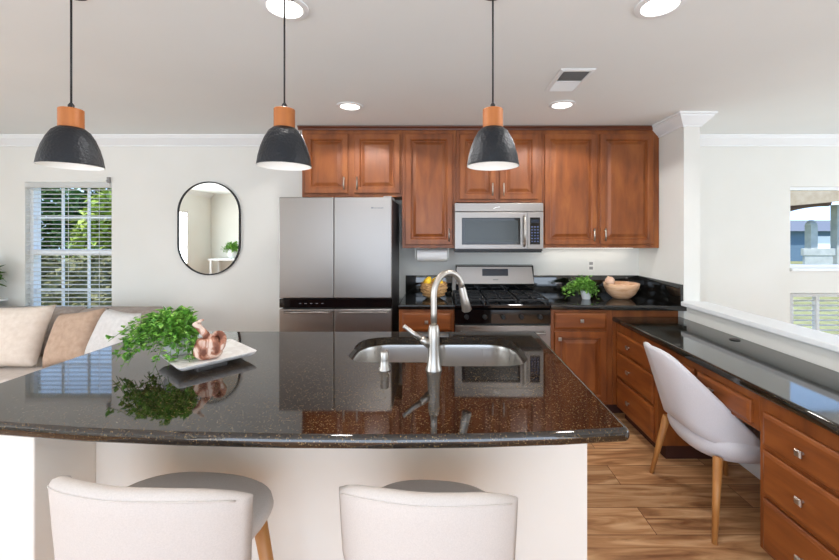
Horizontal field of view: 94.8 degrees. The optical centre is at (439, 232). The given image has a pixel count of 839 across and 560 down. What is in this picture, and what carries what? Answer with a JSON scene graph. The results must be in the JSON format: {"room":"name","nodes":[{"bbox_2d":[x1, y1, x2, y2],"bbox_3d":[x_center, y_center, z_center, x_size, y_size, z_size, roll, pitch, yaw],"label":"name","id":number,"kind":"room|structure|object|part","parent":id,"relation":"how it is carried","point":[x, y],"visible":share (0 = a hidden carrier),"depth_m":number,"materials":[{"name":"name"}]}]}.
{"room":"kitchen","nodes":[
{"label":"kitchen","id":0,"kind":"room"},
{"bbox_2d":[0,0,838,133],"bbox_3d":[0.000,-0.990,0.980,11.200,0.100,5.760,0,0,0],"label":"ceiling","id":1,"kind":"structure","parent":0,"point":[139,66],"depth_m":2.10,"materials":[{"name":"paint"}]},
{"bbox_2d":[34,0,104,170],"bbox_3d":[-1.437,-0.599,1.500,0.202,0.680,0.202,0,0,0],"label":"pendant lamp","id":2,"kind":"object","parent":1,"relation":"hanging from","point":[66,145],"visible":1,"depth_m":1.46,"materials":[{"name":"black metal"}]},
{"bbox_3d":[-1.437,-0.334,1.500,0.202,0.148,0.202,0,0,0],"label":"lamp shade","id":3,"kind":"part","parent":2,"relation":"part of","materials":[{"name":"black metal"}]},
{"bbox_3d":[-1.437,-0.716,1.500,0.006,0.432,0.006,0,0,22],"label":"cord","id":4,"kind":"part","parent":2,"relation":"part of","materials":[{"name":"black plastic"}]},
{"bbox_2d":[256,0,311,170],"bbox_3d":[-0.606,-0.599,1.500,0.202,0.680,0.202,0,0,0],"label":"pendant lamp","id":5,"kind":"object","parent":1,"relation":"hanging from","point":[283,147],"visible":1,"depth_m":1.45,"materials":[{"name":"black metal"}]},
{"bbox_3d":[-0.606,-0.334,1.500,0.202,0.148,0.202,0,0,0],"label":"lamp shade","id":6,"kind":"part","parent":5,"relation":"part of","materials":[{"name":"black metal"}]},
{"bbox_3d":[-0.606,-0.716,1.500,0.006,0.432,0.006,0,0,22],"label":"cord","id":7,"kind":"part","parent":5,"relation":"part of","materials":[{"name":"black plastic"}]},
{"bbox_2d":[259,0,308,20],"bbox_3d":[-0.645,-0.935,1.600,0.192,0.008,0.192,0,0,0],"label":"recessed light","id":8,"kind":"object","parent":1,"relation":"in","point":[295,10],"visible":0.96,"depth_m":1.61,"materials":[{"name":"white paint"}]},
{"bbox_2d":[337,102,362,110],"bbox_3d":[-0.666,-0.935,2.850,0.192,0.008,0.192,0,0,0],"label":"recessed light","id":9,"kind":"object","parent":1,"relation":"in","point":[349,106],"visible":1,"depth_m":2.85,"materials":[{"name":"white paint"}]},
{"bbox_2d":[467,0,518,170],"bbox_3d":[0.206,-0.599,1.500,0.202,0.680,0.202,0,0,0],"label":"pendant lamp","id":10,"kind":"object","parent":1,"relation":"hanging from","point":[493,148],"visible":1,"depth_m":1.45,"materials":[{"name":"black metal"}]},
{"bbox_3d":[0.206,-0.334,1.500,0.202,0.148,0.202,0,0,0],"label":"lamp shade","id":11,"kind":"part","parent":10,"relation":"part of","materials":[{"name":"black metal"}]},
{"bbox_3d":[0.206,-0.716,1.500,0.006,0.432,0.006,0,0,22],"label":"cord","id":12,"kind":"part","parent":10,"relation":"part of","materials":[{"name":"black plastic"}]},
{"bbox_2d":[548,100,575,108],"bbox_3d":[0.892,-0.935,2.816,0.192,0.008,0.192,0,0,0],"label":"recessed light","id":13,"kind":"object","parent":1,"relation":"in","point":[562,104],"visible":1,"depth_m":2.80,"materials":[{"name":"white paint"}]},
{"bbox_2d":[544,69,595,91],"bbox_3d":[0.792,-0.935,2.375,0.200,0.008,0.350,0,0,0],"label":"ceiling vent","id":14,"kind":"object","parent":1,"relation":"in","point":[566,80],"visible":1,"depth_m":2.35,"materials":[{"name":"white metal"}]},
{"bbox_2d":[634,0,686,18],"bbox_3d":[0.905,-0.935,1.585,0.192,0.008,0.192,0,0,0],"label":"recessed light","id":15,"kind":"object","parent":1,"relation":"in","point":[645,9],"visible":1,"depth_m":1.60,"materials":[{"name":"white paint"}]},
{"bbox_2d":[0,147,838,331],"bbox_3d":[0.000,0.275,3.800,11.200,2.430,0.120,0,0,0],"label":"wall","id":16,"kind":"structure","parent":0,"point":[745,191],"depth_m":3.74,"materials":[{"name":"paint"}]},
{"bbox_2d":[30,188,111,308],"bbox_3d":[-3.610,0.223,3.820,0.840,1.435,0.070,0,0,0],"label":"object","id":17,"kind":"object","parent":16,"relation":"in","point":[33,219],"depth_m":3.82,"materials":[{"name":"white paint"}]},
{"bbox_2d":[25,182,111,306],"bbox_3d":[-3.610,0.216,3.755,0.824,1.417,0.054,0,0,0],"label":"window blind","id":18,"kind":"object","parent":17,"relation":"attached to","point":[37,185],"visible":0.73,"depth_m":3.74,"materials":[{"name":"white plastic"}]},
{"bbox_3d":[-3.910,0.233,3.740,0.004,1.355,0.004,0,0,0],"label":"ladder cord","id":19,"kind":"part","parent":18,"relation":"part of","materials":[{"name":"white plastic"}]},
{"bbox_3d":[-3.610,0.233,3.740,0.004,1.355,0.004,0,0,0],"label":"ladder cord","id":20,"kind":"part","parent":18,"relation":"part of","materials":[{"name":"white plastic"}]},
{"bbox_3d":[-3.310,0.233,3.740,0.004,1.355,0.004,0,0,0],"label":"ladder cord","id":21,"kind":"part","parent":18,"relation":"part of","materials":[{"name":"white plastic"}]},
{"bbox_2d":[0,134,301,146],"bbox_3d":[-3.358,-0.890,3.698,4.284,0.100,0.084,0,0,0],"label":"trim","id":22,"kind":"structure","parent":16,"relation":"attached to","point":[6,140],"depth_m":3.69,"materials":[{"name":"white paint"}]},
{"bbox_2d":[177,182,240,274],"bbox_3d":[-2.235,-0.045,3.727,0.604,0.904,0.024,0,0,0],"label":"wall mirror","id":23,"kind":"object","parent":16,"relation":"attached to","point":[208,213],"visible":1,"depth_m":3.72,"materials":[{"name":"black mirror"}]},
{"bbox_2d":[302,130,401,199],"bbox_3d":[-0.775,-0.611,3.537,0.879,0.588,0.403,0,0,0],"label":"upper cabinet","id":24,"kind":"object","parent":16,"relation":"attached to","point":[344,163],"visible":0.91,"depth_m":3.37,"materials":[{"name":"brown wood"}]},
{"bbox_3d":[-0.996,-0.608,3.380,0.379,0.520,0.022,0,0,0],"label":"door","id":25,"kind":"part","parent":24,"relation":"part of","materials":[{"name":"brown wood"}]},
{"bbox_3d":[-0.553,-0.608,3.380,0.401,0.520,0.022,0,0,0],"label":"door","id":26,"kind":"part","parent":24,"relation":"part of","materials":[{"name":"brown wood"}]},
{"bbox_2d":[402,130,455,247],"bbox_3d":[-0.097,-0.386,3.537,0.474,1.037,0.403,0,0,0],"label":"upper cabinet","id":27,"kind":"object","parent":16,"relation":"attached to","point":[428,156],"visible":0.92,"depth_m":3.37,"materials":[{"name":"brown wood"}]},
{"bbox_2d":[415,248,448,260],"bbox_3d":[-0.072,0.195,3.500,0.307,0.124,0.110,0,0,0],"label":"paper towel holder","id":28,"kind":"object","parent":27,"relation":"attached to","point":[420,254],"visible":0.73,"depth_m":3.45,"materials":[{"name":"white paper"}]},
{"bbox_2d":[297,126,652,129],"bbox_3d":[0.341,-0.921,3.547,3.174,0.032,0.382,0,0,0],"label":"crown molding","id":29,"kind":"structure","parent":16,"relation":"attached to","point":[299,127],"depth_m":3.37,"materials":[{"name":"brown wood"}]},
{"bbox_2d":[456,130,541,202],"bbox_3d":[0.520,-0.587,3.537,0.756,0.636,0.403,0,0,0],"label":"upper cabinet","id":30,"kind":"object","parent":16,"relation":"attached to","point":[522,183],"visible":0.78,"depth_m":3.37,"materials":[{"name":"brown wood"}]},
{"bbox_3d":[0.330,-0.582,3.380,0.317,0.573,0.022,0,0,0],"label":"door","id":31,"kind":"part","parent":30,"relation":"part of","materials":[{"name":"brown wood"}]},
{"bbox_2d":[453,203,542,252],"bbox_3d":[0.507,-0.045,3.498,0.760,0.426,0.479,0,0,0],"label":"microwave","id":32,"kind":"object","parent":30,"relation":"attached to","point":[478,227],"visible":0.98,"depth_m":3.31,"materials":[{"name":"grey metal"}]},
{"bbox_3d":[0.439,-0.021,3.318,0.625,0.318,0.024,0,0,0],"label":"door","id":33,"kind":"part","parent":32,"relation":"part of","materials":[{"name":"silver metal"}]},
{"bbox_3d":[0.722,-0.017,3.284,0.020,0.275,0.053,0,0,0],"label":"handle","id":34,"kind":"part","parent":32,"relation":"part of","materials":[{"name":"silver metal"}]},
{"bbox_3d":[0.821,-0.021,3.318,0.133,0.318,0.023,0,0,0],"label":"control panel","id":35,"kind":"part","parent":32,"relation":"part of","materials":[{"name":"silver metal"}]},
{"bbox_3d":[0.692,-0.582,3.380,0.335,0.573,0.022,0,0,0],"label":"door","id":36,"kind":"part","parent":30,"relation":"part of","materials":[{"name":"brown wood"}]},
{"bbox_2d":[587,260,594,271],"bbox_3d":[1.465,0.318,3.736,0.070,0.115,0.007,0,0,0],"label":"wall outlet","id":37,"kind":"object","parent":16,"relation":"attached to","point":[590,263],"visible":1,"depth_m":3.73,"materials":[{"name":"white plastic"}]},
{"bbox_2d":[542,130,658,247],"bbox_3d":[1.414,-0.386,3.537,1.028,1.037,0.403,0,0,0],"label":"upper cabinet","id":38,"kind":"object","parent":16,"relation":"attached to","point":[600,188],"visible":0.92,"depth_m":3.37,"materials":[{"name":"brown wood"}]},
{"bbox_3d":[1.145,-0.383,3.380,0.458,0.969,0.022,0,0,0],"label":"door","id":39,"kind":"part","parent":38,"relation":"part of","materials":[{"name":"brown wood"}]},
{"bbox_3d":[1.639,-0.383,3.380,0.467,0.969,0.022,0,0,0],"label":"door","id":40,"kind":"part","parent":38,"relation":"part of","materials":[{"name":"brown wood"}]},
{"bbox_2d":[700,134,838,146],"bbox_3d":[3.780,-0.890,3.698,3.440,0.100,0.084,0,0,0],"label":"trim","id":41,"kind":"structure","parent":16,"relation":"attached to","point":[706,140],"depth_m":3.69,"materials":[{"name":"white paint"}]},
{"bbox_2d":[790,187,838,267],"bbox_3d":[4.075,-0.055,3.800,1.350,0.790,0.060,0,0,0],"label":"window","id":42,"kind":"structure","parent":16,"relation":"in","point":[814,211],"depth_m":3.80,"materials":[{"name":"clear glass"}]},
{"bbox_2d":[790,268,838,270],"bbox_3d":[4.075,0.355,3.745,1.350,0.029,0.050,0,0,0],"label":"trim","id":43,"kind":"structure","parent":16,"relation":"attached to","point":[791,269],"depth_m":3.72,"materials":[{"name":"white paint"}]},
{"bbox_2d":[793,297,838,333],"bbox_3d":[4.075,0.887,3.830,1.350,0.605,0.040,0,0,0],"label":"window","id":44,"kind":"structure","parent":16,"relation":"in","point":[794,298],"depth_m":3.83,"materials":[{"name":"white paint"}]},
{"bbox_2d":[790,293,838,335],"bbox_3d":[4.075,0.887,3.764,1.340,0.595,0.045,0,0,0],"label":"window shutter","id":45,"kind":"object","parent":44,"relation":"attached to","point":[815,300],"visible":0.5,"depth_m":3.75,"materials":[{"name":"white"}]},
{"bbox_3d":[-4.395,0.643,3.579,0.410,0.024,0.318,0,0,0],"label":"plant shelf","id":46,"kind":"object","parent":16,"relation":"attached to","visible":0},
{"bbox_2d":[0,265,6,286],"bbox_3d":[-4.294,0.412,3.520,0.470,0.442,0.471,0,0,-9],"label":"floor plant","id":47,"kind":"object","parent":46,"relation":"on","point":[1,265],"visible":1,"depth_m":3.64,"materials":[{"name":"green plant"}]},
{"bbox_2d":[587,413,773,559],"bbox_3d":[0.000,1.520,0.980,11.200,0.060,5.760,0,0,0],"label":"floor","id":48,"kind":"structure","parent":0,"point":[634,513],"depth_m":2.10,"materials":[{"name":"brown wood"}]},
{"bbox_2d":[0,306,163,382],"bbox_3d":[-3.815,1.075,3.170,2.770,0.830,0.980,0,0,0],"label":"sofa","id":49,"kind":"object","parent":48,"relation":"on","point":[7,373],"visible":0.17,"depth_m":3.29,"materials":[{"name":"beige fabric"}]},
{"bbox_2d":[0,356,42,382],"bbox_3d":[-2.915,1.125,3.020,0.930,0.190,0.680,0,0,0],"label":"seat cushion","id":50,"kind":"object","parent":49,"relation":"on","point":[10,372],"depth_m":2.86,"materials":[{"name":"beige fabric"}]},
{"bbox_2d":[0,305,55,366],"bbox_3d":[-3.370,0.800,2.981,0.580,0.445,0.265,0,0,-8],"label":"cushion","id":51,"kind":"object","parent":49,"relation":"on","point":[23,330],"visible":1,"depth_m":2.95,"materials":[{"name":"beige fabric"}]},
{"bbox_2d":[0,306,86,354],"bbox_3d":[-3.680,0.840,3.343,1.040,0.360,0.325,0,0,0],"label":"cushion","id":52,"kind":"object","parent":49,"relation":"on","point":[58,310],"depth_m":3.32,"materials":[{"name":"beige fabric"}]},
{"bbox_2d":[42,308,104,367],"bbox_3d":[-2.840,0.810,2.991,0.446,0.436,0.249,0,0,5],"label":"cushion","id":53,"kind":"object","parent":49,"relation":"on","point":[70,334],"visible":0.8,"depth_m":2.92,"materials":[{"name":"beige fabric"}]},
{"bbox_2d":[84,308,140,353],"bbox_3d":[-2.491,0.800,2.927,0.344,0.422,0.244,0,0,19],"label":"cushion","id":54,"kind":"object","parent":49,"relation":"on","point":[110,322],"visible":0.52,"depth_m":2.88,"materials":[{"name":"white fabric"}]},
{"bbox_2d":[79,306,163,325],"bbox_3d":[-2.795,0.840,3.343,0.690,0.360,0.325,0,0,0],"label":"cushion","id":55,"kind":"object","parent":49,"relation":"on","point":[143,310],"depth_m":3.35,"materials":[{"name":"beige fabric"}]},
{"bbox_2d":[47,472,273,559],"bbox_3d":[-0.799,1.064,1.147,0.608,0.855,0.419,0,0,7],"label":"bar stool","id":56,"kind":"object","parent":48,"relation":"on","point":[180,515],"visible":1,"depth_m":0.97,"materials":[{"name":"white fabric"}]},
{"bbox_3d":[-0.795,0.864,1.173,0.549,0.090,0.366,0,0,7],"label":"seat","id":57,"kind":"part","parent":56,"relation":"part of","materials":[{"name":"white fabric"}]},
{"bbox_3d":[-0.561,1.198,1.277,0.130,0.587,0.044,0,0,-19],"label":"leg","id":58,"kind":"part","parent":56,"relation":"part of","materials":[{"name":"brown wood"}]},
{"bbox_2d":[0,344,586,559],"bbox_3d":[-0.568,1.054,1.702,2.205,0.873,1.035,0,0,0],"label":"kitchen island","id":59,"kind":"object","parent":48,"relation":"on","point":[549,483],"visible":0.22,"depth_m":1.40,"materials":[{"name":"paint"}]},
{"bbox_2d":[0,332,628,448],"bbox_3d":[-0.569,0.596,1.675,2.262,0.040,1.177,0,0,0],"label":"island countertop","id":60,"kind":"structure","parent":59,"relation":"on","point":[298,389],"depth_m":1.32,"materials":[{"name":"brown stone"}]},
{"bbox_2d":[158,339,256,370],"bbox_3d":[-1.045,0.555,1.735,0.310,0.040,0.310,0,0,41],"label":"square plate","id":61,"kind":"object","parent":60,"relation":"on","point":[233,349],"visible":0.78,"depth_m":1.68,"materials":[{"name":"white ceramic"}]},
{"bbox_2d":[105,305,198,371],"bbox_3d":[-1.212,0.446,1.681,0.369,0.240,0.292,0,0,7],"label":"potted plant","id":62,"kind":"object","parent":61,"relation":"on","point":[176,328],"visible":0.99,"depth_m":1.64,"materials":[{"name":"green plant"}]},
{"bbox_3d":[-1.165,0.499,1.725,0.122,0.084,0.122,0,0,0],"label":"pot","id":63,"kind":"part","parent":62,"relation":"part of","materials":[{"name":"white ceramic"}]},
{"bbox_2d":[192,319,226,359],"bbox_3d":[-0.999,0.455,1.670,0.131,0.175,0.082,0,0,-24],"label":"ornament","id":64,"kind":"object","parent":61,"relation":"on","point":[210,346],"visible":1,"depth_m":1.64,"materials":[{"name":"ceramic"}]},
{"bbox_2d":[379,349,389,371],"bbox_3d":[-0.233,0.537,1.644,0.048,0.076,0.097,0,0,0],"label":"soap dispenser","id":65,"kind":"object","parent":60,"relation":"on","point":[384,355],"visible":1,"depth_m":1.60,"materials":[{"name":"silver metal"}]},
{"bbox_2d":[402,270,471,372],"bbox_3d":[0.004,0.367,1.647,0.325,0.417,0.090,0,0,-26],"label":"faucet","id":66,"kind":"object","parent":60,"relation":"on","point":[431,343],"visible":1,"depth_m":1.61,"materials":[{"name":"silver metal"}]},
{"bbox_3d":[-0.111,0.420,1.614,0.094,0.078,0.028,0,0,0],"label":"lever","id":67,"kind":"part","parent":66,"relation":"part of","materials":[{"name":"silver metal"}]},
{"bbox_3d":[0.036,0.277,1.666,0.181,0.238,0.027,0,0,-37],"label":"spout","id":68,"kind":"part","parent":66,"relation":"part of","materials":[{"name":"silver metal"}]},
{"bbox_2d":[352,344,523,365],"bbox_3d":[-0.015,0.728,1.894,0.844,0.218,0.492,0,0,0],"label":"sink","id":69,"kind":"object","parent":60,"relation":"in","point":[450,354],"visible":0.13,"depth_m":2.12,"materials":[{"name":"grey metal"}]},
{"bbox_3d":[-0.230,0.713,1.919,0.414,0.188,0.442,0,0,0],"label":"bowl","id":70,"kind":"part","parent":69,"relation":"part of","materials":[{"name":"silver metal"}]},
{"bbox_3d":[0.195,0.728,1.894,0.424,0.218,0.492,0,0,0],"label":"bowl","id":71,"kind":"part","parent":69,"relation":"part of","materials":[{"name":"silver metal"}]},
{"bbox_3d":[-0.562,1.054,1.770,2.195,0.873,0.740,0,0,0],"label":"panel","id":72,"kind":"part","parent":59,"relation":"part of","materials":[{"name":"paint"}]},
{"bbox_2d":[279,196,398,331],"bbox_3d":[-0.848,0.595,3.396,0.911,1.790,0.629,0,0,0],"label":"refrigerator","id":73,"kind":"object","parent":48,"relation":"on","point":[339,256],"visible":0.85,"depth_m":3.12,"materials":[{"name":"grey metal"}]},
{"bbox_3d":[-1.073,0.638,3.098,0.377,0.016,0.034,0,0,0],"label":"handle","id":74,"kind":"part","parent":73,"relation":"part of","materials":[{"name":"silver metal"}]},
{"bbox_3d":[-1.083,0.119,3.147,0.441,0.818,0.060,0,0,0],"label":"door","id":75,"kind":"part","parent":73,"relation":"part of","materials":[{"name":"silver metal"}]},
{"bbox_3d":[-1.083,1.029,3.147,0.441,0.822,0.060,0,0,0],"label":"door","id":76,"kind":"part","parent":73,"relation":"part of","materials":[{"name":"silver metal"}]},
{"bbox_3d":[-0.625,1.029,3.147,0.464,0.822,0.060,0,0,0],"label":"door","id":77,"kind":"part","parent":73,"relation":"part of","materials":[{"name":"silver metal"}]},
{"bbox_3d":[-0.625,0.119,3.147,0.464,0.818,0.060,0,0,0],"label":"door","id":78,"kind":"part","parent":73,"relation":"part of","materials":[{"name":"silver metal"}]},
{"bbox_3d":[-0.615,0.638,3.098,0.400,0.016,0.034,0,0,0],"label":"handle","id":79,"kind":"part","parent":73,"relation":"part of","materials":[{"name":"silver metal"}]},
{"bbox_2d":[399,310,453,331],"bbox_3d":[-0.107,1.053,3.404,0.449,0.874,0.668,0,0,0],"label":"base cabinet","id":80,"kind":"object","parent":48,"relation":"on","point":[417,320],"visible":0.29,"depth_m":3.10,"materials":[{"name":"brown wood"}]},
{"bbox_2d":[398,275,454,309],"bbox_3d":[-0.109,0.513,3.411,0.452,0.206,0.652,0,0,0],"label":"countertop","id":81,"kind":"structure","parent":80,"relation":"on","point":[413,299],"depth_m":3.39,"materials":[{"name":"black stone"}]},
{"bbox_2d":[420,281,447,298],"bbox_3d":[-0.055,0.505,3.420,0.248,0.140,0.248,0,0,0],"label":"wicker bowl","id":82,"kind":"object","parent":81,"relation":"on","point":[425,288],"visible":0.74,"depth_m":3.33,"materials":[{"name":"beige wicker"}]},
{"bbox_2d":[424,277,431,283],"bbox_3d":[-0.107,0.426,3.380,0.070,0.086,0.061,0,0,-21],"label":"lemon","id":83,"kind":"object","parent":82,"relation":"in","point":[427,280],"visible":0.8,"depth_m":3.36,"materials":[{"name":"yellow food"}]},
{"bbox_2d":[339,480,517,559],"bbox_3d":[-0.031,1.068,1.127,0.498,0.847,0.395,0,0,5],"label":"bar stool","id":84,"kind":"object","parent":48,"relation":"on","point":[408,519],"visible":1,"depth_m":0.96,"materials":[{"name":"white fabric"}]},
{"bbox_3d":[-0.029,0.871,1.153,0.450,0.089,0.345,0,0,5],"label":"seat","id":85,"kind":"part","parent":84,"relation":"part of","materials":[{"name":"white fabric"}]},
{"bbox_2d":[453,264,550,347],"bbox_3d":[0.505,0.897,3.377,0.766,1.185,0.706,0,0,0],"label":"gas range","id":86,"kind":"object","parent":48,"relation":"on","point":[489,287],"visible":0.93,"depth_m":3.14,"materials":[{"name":"grey metal"}]},
{"bbox_3d":[0.522,0.400,3.644,0.728,0.156,0.034,0,0,0],"label":"steel panel","id":87,"kind":"part","parent":86,"relation":"part of","materials":[{"name":"silver metal"}]},
{"bbox_2d":[453,294,550,307],"bbox_3d":[0.504,0.589,3.366,0.765,0.030,0.567,0,0,0],"label":"cooktop","id":88,"kind":"object","parent":86,"relation":"in","point":[474,304],"depth_m":3.13,"materials":[{"name":"black metal"}]},
{"bbox_3d":[0.504,1.020,3.093,0.761,0.560,0.040,0,0,0],"label":"oven door","id":89,"kind":"part","parent":86,"relation":"part of","materials":[{"name":"silver metal"}]},
{"bbox_3d":[0.504,0.670,3.097,0.765,0.129,0.036,0,0,0],"label":"control panel","id":90,"kind":"part","parent":86,"relation":"part of","materials":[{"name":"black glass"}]},
{"bbox_3d":[0.504,0.795,3.050,0.686,0.021,0.052,0,0,0],"label":"handle","id":91,"kind":"part","parent":86,"relation":"part of","materials":[{"name":"silver metal"}]},
{"bbox_2d":[550,309,611,408],"bbox_3d":[1.143,1.053,3.404,0.503,0.874,0.668,0,0,0],"label":"base cabinet","id":92,"kind":"object","parent":48,"relation":"on","point":[582,339],"visible":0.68,"depth_m":3.10,"materials":[{"name":"brown wood"}]},
{"bbox_3d":[1.133,0.709,3.107,0.419,0.133,0.022,0,0,0],"label":"drawer","id":93,"kind":"part","parent":92,"relation":"part of","materials":[{"name":"brown wood"}]},
{"bbox_3d":[1.133,1.077,3.107,0.419,0.565,0.022,0,0,0],"label":"door","id":94,"kind":"part","parent":92,"relation":"part of","materials":[{"name":"brown wood"}]},
{"bbox_2d":[609,310,677,412],"bbox_3d":[1.663,1.053,3.428,0.532,0.874,0.621,0,0,0],"label":"base cabinet","id":95,"kind":"object","parent":48,"relation":"on","point":[613,408],"visible":0.11,"depth_m":3.12,"materials":[{"name":"brown wood"}]},
{"bbox_2d":[534,275,686,310],"bbox_3d":[1.420,0.513,3.386,1.056,0.206,0.702,0,0,0],"label":"countertop","id":96,"kind":"structure","parent":95,"relation":"on","point":[652,294],"depth_m":3.33,"materials":[{"name":"black stone"}]},
{"bbox_2d":[562,275,598,299],"bbox_3d":[1.206,0.469,3.345,0.321,0.213,0.246,0,0,0],"label":"potted plant","id":97,"kind":"object","parent":96,"relation":"on","point":[586,284],"visible":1,"depth_m":3.31,"materials":[{"name":"green plant"}]},
{"bbox_3d":[1.275,0.538,3.360,0.100,0.074,0.100,0,0,0],"label":"pot","id":98,"kind":"part","parent":97,"relation":"part of","materials":[{"name":"white ceramic"}]},
{"bbox_2d":[603,281,639,298],"bbox_3d":[1.600,0.508,3.400,0.298,0.134,0.298,0,0,0],"label":"wooden bowl","id":99,"kind":"object","parent":96,"relation":"on","point":[619,289],"visible":0.95,"depth_m":3.31,"materials":[{"name":"brown wood"}]},
{"bbox_2d":[605,276,614,284],"bbox_3d":[1.482,0.415,3.360,0.079,0.085,0.080,0,0,27],"label":"onion","id":100,"kind":"object","parent":99,"relation":"on","point":[609,280],"visible":0.86,"depth_m":3.33,"materials":[{"name":"food"}]},
{"bbox_2d":[617,323,711,458],"bbox_3d":[1.654,1.104,2.821,0.542,0.772,0.582,0,0,0],"label":"base cabinet","id":101,"kind":"object","parent":48,"relation":"on","point":[638,397],"visible":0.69,"depth_m":2.71,"materials":[{"name":"brown wood"}]},
{"bbox_3d":[1.420,0.857,2.821,0.022,0.143,0.522,0,0,0],"label":"drawer","id":102,"kind":"part","parent":101,"relation":"part of","materials":[{"name":"brown wood"}]},
{"bbox_3d":[1.420,1.272,2.821,0.022,0.227,0.522,0,0,0],"label":"drawer","id":103,"kind":"part","parent":101,"relation":"part of","materials":[{"name":"brown wood"}]},
{"bbox_3d":[1.420,1.043,2.821,0.022,0.190,0.522,0,0,0],"label":"drawer","id":104,"kind":"part","parent":101,"relation":"part of","materials":[{"name":"brown wood"}]},
{"bbox_2d":[643,342,759,545],"bbox_3d":[1.466,1.054,2.120,0.648,0.878,0.574,0,0,0],"label":"desk chair","id":105,"kind":"object","parent":48,"relation":"on","point":[694,412],"visible":0.91,"depth_m":1.94,"materials":[{"name":"grey fabric"}]},
{"bbox_3d":[1.349,1.299,2.362,0.043,0.387,0.117,0,0,-44],"label":"leg","id":106,"kind":"part","parent":105,"relation":"part of","materials":[{"name":"brown wood"}]},
{"bbox_3d":[1.371,0.856,2.120,0.460,0.482,0.498,0,0,0],"label":"backrest","id":107,"kind":"part","parent":105,"relation":"part of","materials":[{"name":"grey fabric"}]},
{"bbox_3d":[1.550,1.085,2.120,0.480,0.140,0.500,0,0,0],"label":"seat","id":108,"kind":"part","parent":105,"relation":"part of","materials":[{"name":"grey fabric"}]},
{"bbox_3d":[1.349,1.299,1.878,0.043,0.387,0.117,0,0,44],"label":"leg","id":109,"kind":"part","parent":105,"relation":"part of","materials":[{"name":"brown wood"}]},
{"bbox_3d":[1.731,1.304,2.342,0.043,0.376,0.103,0,0,44],"label":"leg","id":110,"kind":"part","parent":105,"relation":"part of","materials":[{"name":"brown wood"}]},
{"bbox_2d":[760,396,838,559],"bbox_3d":[1.654,1.104,1.450,0.542,0.772,0.540,0,0,0],"label":"base cabinet","id":111,"kind":"object","parent":48,"relation":"on","point":[799,458],"visible":0.92,"depth_m":1.52,"materials":[{"name":"brown wood"}]},
{"bbox_2d":[612,317,838,435],"bbox_3d":[1.669,0.696,2.118,0.549,0.041,1.995,0,0,0],"label":"countertop","id":112,"kind":"structure","parent":111,"relation":"on","point":[808,390],"depth_m":1.96,"materials":[{"name":"black stone"}]},
{"bbox_2d":[658,344,759,430],"bbox_3d":[1.654,0.803,2.125,0.542,0.170,0.806,0,0,0],"label":"apron","id":113,"kind":"object","parent":112,"relation":"attached to","point":[744,404],"visible":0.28,"depth_m":1.88,"materials":[{"name":"brown wood"}]},
{"bbox_3d":[1.420,0.812,2.325,0.022,0.105,0.350,0,0,0],"label":"drawer","id":114,"kind":"part","parent":113,"relation":"part of","materials":[{"name":"brown wood"}]},
{"bbox_3d":[1.420,0.812,1.938,0.022,0.105,0.365,0,0,0],"label":"drawer","id":115,"kind":"part","parent":113,"relation":"part of","materials":[{"name":"brown wood"}]},
{"bbox_3d":[1.396,1.272,1.495,0.026,0.028,0.028,0,0,0],"label":"knob","id":116,"kind":"part","parent":111,"relation":"part of","materials":[{"name":"silver metal"}]},
{"bbox_3d":[1.396,1.043,1.495,0.026,0.028,0.028,0,0,0],"label":"knob","id":117,"kind":"part","parent":111,"relation":"part of","materials":[{"name":"silver metal"}]},
{"bbox_3d":[1.396,0.857,1.495,0.026,0.028,0.028,0,0,0],"label":"knob","id":118,"kind":"part","parent":111,"relation":"part of","materials":[{"name":"silver metal"}]},
{"bbox_3d":[1.420,1.272,1.450,0.022,0.227,0.480,0,0,0],"label":"drawer","id":119,"kind":"part","parent":111,"relation":"part of","materials":[{"name":"brown wood"}]},
{"bbox_3d":[1.420,1.043,1.450,0.022,0.190,0.480,0,0,0],"label":"drawer","id":120,"kind":"part","parent":111,"relation":"part of","materials":[{"name":"brown wood"}]},
{"bbox_3d":[1.420,0.857,1.450,0.022,0.143,0.480,0,0,0],"label":"drawer","id":121,"kind":"part","parent":111,"relation":"part of","materials":[{"name":"brown wood"}]},
{"bbox_2d":[639,127,838,478],"bbox_3d":[1.995,0.275,1.720,0.130,2.430,4.040,0,0,0],"label":"wall","id":122,"kind":"structure","parent":0,"point":[676,259],"depth_m":3.05,"materials":[{"name":"paint"}]},
{"bbox_2d":[651,111,717,137],"bbox_3d":[1.996,-0.890,3.353,0.296,0.100,0.774,0,0,0],"label":"trim","id":123,"kind":"structure","parent":122,"relation":"attached to","point":[681,119],"depth_m":3.03,"materials":[{"name":"white paint"}]},
{"bbox_2d":[681,301,838,352],"bbox_3d":[2.002,0.557,1.364,0.195,0.035,3.368,0,0,0],"label":"trim ledge","id":124,"kind":"object","parent":122,"relation":"attached to","point":[828,341],"visible":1,"depth_m":2.27,"materials":[{"name":"white paint"}]}
]}

